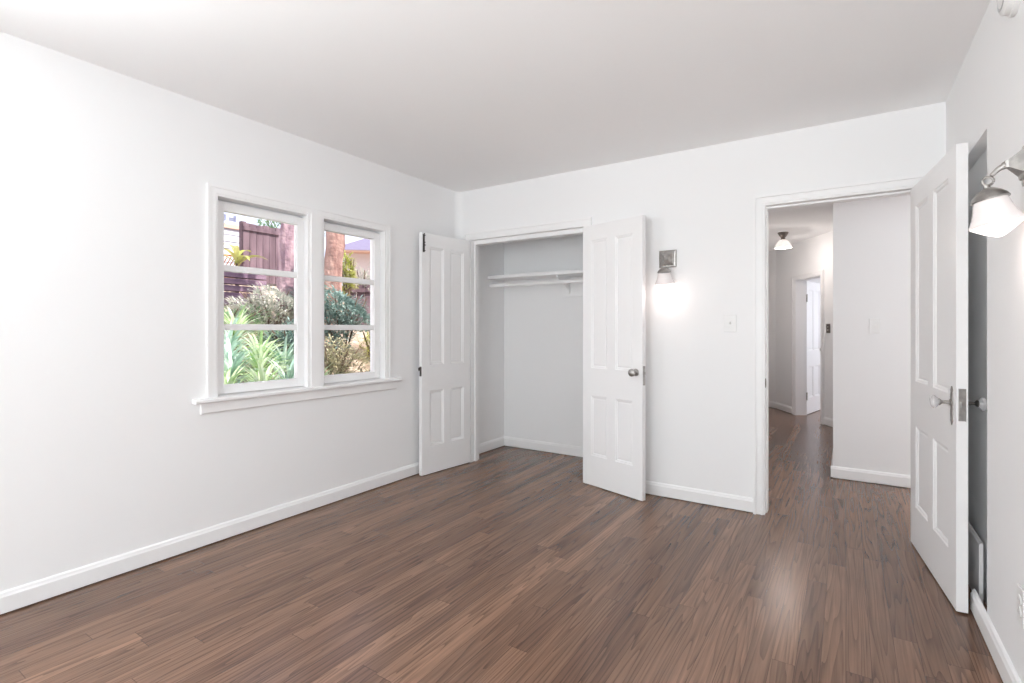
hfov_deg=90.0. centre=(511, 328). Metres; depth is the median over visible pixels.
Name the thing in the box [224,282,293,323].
flowering bush
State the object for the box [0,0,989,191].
ceiling
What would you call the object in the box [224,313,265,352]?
plant
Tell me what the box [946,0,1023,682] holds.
wall
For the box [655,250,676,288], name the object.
wall sconce
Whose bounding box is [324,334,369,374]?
bush
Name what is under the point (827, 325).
light switch
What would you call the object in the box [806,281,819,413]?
door
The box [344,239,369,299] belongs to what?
house
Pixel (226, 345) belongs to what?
plant
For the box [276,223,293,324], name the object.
tree
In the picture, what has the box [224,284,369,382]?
ground
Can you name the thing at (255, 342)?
plant
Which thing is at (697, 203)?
wall
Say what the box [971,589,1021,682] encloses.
baseboard
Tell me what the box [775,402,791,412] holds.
baseboard
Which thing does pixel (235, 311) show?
shrub
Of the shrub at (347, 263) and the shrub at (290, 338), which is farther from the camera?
the shrub at (347, 263)
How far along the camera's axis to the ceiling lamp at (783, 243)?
6.49 m
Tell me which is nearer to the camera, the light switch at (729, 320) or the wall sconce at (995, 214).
the wall sconce at (995, 214)
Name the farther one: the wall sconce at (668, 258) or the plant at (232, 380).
the plant at (232, 380)
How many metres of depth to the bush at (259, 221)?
11.05 m
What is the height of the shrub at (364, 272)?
1.298 m
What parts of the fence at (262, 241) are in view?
post, rail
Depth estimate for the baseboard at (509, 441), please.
5.12 m
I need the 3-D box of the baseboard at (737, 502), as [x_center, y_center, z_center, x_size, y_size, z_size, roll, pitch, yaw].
[1.123,1.177,3.741,1.172,0.091,0.016,0,0,33]
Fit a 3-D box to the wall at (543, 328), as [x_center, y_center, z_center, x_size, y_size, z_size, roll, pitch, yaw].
[0.629,0.000,5.013,1.625,2.460,0.115,0,0,33]
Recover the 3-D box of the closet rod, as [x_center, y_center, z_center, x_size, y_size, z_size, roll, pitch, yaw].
[0.462,-0.438,4.759,1.622,0.038,0.038,0,0,33]
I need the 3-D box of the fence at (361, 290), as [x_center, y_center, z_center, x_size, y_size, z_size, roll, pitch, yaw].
[-2.440,-0.020,9.221,0.986,1.600,0.160,0,0,-19]
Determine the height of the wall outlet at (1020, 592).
0.118 m
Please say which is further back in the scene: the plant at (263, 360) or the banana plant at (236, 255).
the banana plant at (236, 255)
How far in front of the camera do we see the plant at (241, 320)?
6.19 m
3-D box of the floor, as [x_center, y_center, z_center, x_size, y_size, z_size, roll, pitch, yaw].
[2.476,1.290,3.805,6.410,0.120,15.320,0,0,33]
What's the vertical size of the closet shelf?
0.222 m
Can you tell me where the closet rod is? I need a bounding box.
[490,279,582,287]
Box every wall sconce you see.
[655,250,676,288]
[968,146,1023,236]
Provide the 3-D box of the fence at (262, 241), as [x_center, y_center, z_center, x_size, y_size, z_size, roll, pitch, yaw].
[-4.610,-1.160,10.338,0.160,1.740,1.730,0,0,33]
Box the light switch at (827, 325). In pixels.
[826,324,829,332]
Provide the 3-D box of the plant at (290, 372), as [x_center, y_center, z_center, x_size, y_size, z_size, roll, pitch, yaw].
[-2.356,0.671,5.467,0.752,0.775,0.829,0,0,-14]
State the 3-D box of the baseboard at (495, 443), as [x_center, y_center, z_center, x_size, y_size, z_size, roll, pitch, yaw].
[-0.247,1.177,5.143,0.016,0.091,0.594,0,0,33]
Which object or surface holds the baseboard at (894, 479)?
attached to the wall at (872, 237)
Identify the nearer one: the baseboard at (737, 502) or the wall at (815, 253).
the baseboard at (737, 502)
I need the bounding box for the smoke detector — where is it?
[996,0,1020,17]
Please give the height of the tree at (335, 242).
4.391 m
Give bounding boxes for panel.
[968,521,982,602]
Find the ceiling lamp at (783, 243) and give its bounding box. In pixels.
[774,232,791,248]
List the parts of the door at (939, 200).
knob, latch plate, knob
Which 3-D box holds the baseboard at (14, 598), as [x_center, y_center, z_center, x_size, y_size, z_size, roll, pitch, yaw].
[-2.342,1.177,1.978,0.016,0.091,6.755,0,0,33]
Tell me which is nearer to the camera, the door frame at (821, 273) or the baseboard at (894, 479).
the baseboard at (894, 479)
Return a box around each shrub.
[224,303,278,333]
[249,330,292,350]
[259,316,293,355]
[342,250,359,330]
[355,263,369,323]
[356,331,369,361]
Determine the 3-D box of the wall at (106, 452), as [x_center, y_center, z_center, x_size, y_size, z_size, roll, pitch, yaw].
[-2.207,-0.026,2.323,0.185,2.512,7.720,0,0,33]
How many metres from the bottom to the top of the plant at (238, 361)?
0.812 m
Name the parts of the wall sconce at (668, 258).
lamp shade, lamp shade, plate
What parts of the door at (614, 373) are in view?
knob, latch plate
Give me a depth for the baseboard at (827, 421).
6.48 m
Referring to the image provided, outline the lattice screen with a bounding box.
[224,254,234,277]
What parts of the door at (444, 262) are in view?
latch plate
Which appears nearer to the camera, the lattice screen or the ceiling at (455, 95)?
the ceiling at (455, 95)
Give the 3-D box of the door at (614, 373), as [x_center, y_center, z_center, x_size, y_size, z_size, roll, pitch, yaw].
[0.738,0.206,3.850,0.102,2.036,0.585,0,0,-39]
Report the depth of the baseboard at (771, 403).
8.00 m
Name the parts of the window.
sash, sill, sash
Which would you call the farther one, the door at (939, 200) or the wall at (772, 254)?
the wall at (772, 254)
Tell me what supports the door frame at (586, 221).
attached to the wall at (697, 203)
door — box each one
[418,232,469,475]
[583,215,645,500]
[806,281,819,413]
[911,142,986,612]
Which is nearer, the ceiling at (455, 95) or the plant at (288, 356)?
the ceiling at (455, 95)
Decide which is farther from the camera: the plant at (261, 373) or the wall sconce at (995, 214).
the plant at (261, 373)
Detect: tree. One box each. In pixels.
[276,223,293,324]
[324,231,344,341]
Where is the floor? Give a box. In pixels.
[0,407,1002,682]
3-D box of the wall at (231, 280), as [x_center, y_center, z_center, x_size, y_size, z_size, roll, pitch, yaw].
[-5.091,-0.430,8.141,0.236,1.120,2.480,0,0,29]
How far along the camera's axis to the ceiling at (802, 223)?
5.97 m
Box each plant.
[224,243,264,292]
[224,304,269,351]
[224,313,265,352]
[224,332,267,369]
[224,340,272,382]
[224,362,260,383]
[226,360,287,383]
[234,339,289,376]
[236,330,290,370]
[250,335,293,374]
[257,358,324,378]
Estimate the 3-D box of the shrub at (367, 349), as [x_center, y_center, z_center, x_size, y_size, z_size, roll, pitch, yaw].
[-2.112,0.277,7.740,0.489,0.628,0.474,0,0,33]
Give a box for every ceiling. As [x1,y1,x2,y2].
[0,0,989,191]
[769,204,832,250]
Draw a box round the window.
[192,183,401,414]
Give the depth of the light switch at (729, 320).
3.50 m
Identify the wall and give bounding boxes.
[0,31,503,614]
[224,272,266,304]
[454,102,945,512]
[504,234,582,456]
[769,250,775,407]
[776,231,832,418]
[807,195,910,487]
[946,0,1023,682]
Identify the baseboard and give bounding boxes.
[0,462,418,613]
[479,436,504,453]
[504,436,582,456]
[645,480,752,511]
[769,401,774,407]
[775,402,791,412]
[823,417,832,426]
[831,466,910,487]
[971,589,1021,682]
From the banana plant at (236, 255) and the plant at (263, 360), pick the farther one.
the banana plant at (236, 255)
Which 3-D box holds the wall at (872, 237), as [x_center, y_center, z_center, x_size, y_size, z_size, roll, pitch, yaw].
[5.186,0.000,6.778,4.320,2.460,7.020,0,0,33]
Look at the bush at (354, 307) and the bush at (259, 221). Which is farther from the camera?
the bush at (259, 221)
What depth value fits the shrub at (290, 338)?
6.47 m
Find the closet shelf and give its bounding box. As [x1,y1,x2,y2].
[488,269,582,296]
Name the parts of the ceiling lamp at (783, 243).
lamp shade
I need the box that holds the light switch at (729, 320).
[724,315,735,331]
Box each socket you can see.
[1017,594,1020,604]
[1017,606,1020,617]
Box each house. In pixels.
[224,212,240,265]
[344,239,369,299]
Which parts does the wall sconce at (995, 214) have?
lamp shade, lamp shade, arm, plate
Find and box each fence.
[239,221,279,283]
[351,285,369,330]
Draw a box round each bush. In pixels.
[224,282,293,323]
[255,219,325,235]
[324,282,369,365]
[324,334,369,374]
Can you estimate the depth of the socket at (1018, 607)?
1.64 m
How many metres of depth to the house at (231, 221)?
10.37 m
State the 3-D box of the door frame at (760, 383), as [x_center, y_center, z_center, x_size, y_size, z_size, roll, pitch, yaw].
[2.038,0.173,3.209,0.943,2.114,0.148,0,0,33]
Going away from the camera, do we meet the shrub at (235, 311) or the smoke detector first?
the smoke detector
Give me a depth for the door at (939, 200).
2.44 m
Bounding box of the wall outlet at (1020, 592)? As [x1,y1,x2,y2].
[1017,583,1023,629]
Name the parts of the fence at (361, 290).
rail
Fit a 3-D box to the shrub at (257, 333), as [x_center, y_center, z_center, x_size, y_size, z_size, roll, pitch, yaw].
[-3.099,0.169,6.850,0.910,0.496,1.041,0,0,33]
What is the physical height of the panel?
0.279 m
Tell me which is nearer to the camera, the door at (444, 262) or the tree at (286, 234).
the door at (444, 262)
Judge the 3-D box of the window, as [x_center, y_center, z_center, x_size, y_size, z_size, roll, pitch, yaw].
[-1.392,-0.174,3.531,0.190,1.312,1.566,0,0,33]
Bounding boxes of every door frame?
[464,217,591,483]
[753,174,925,514]
[792,269,824,424]

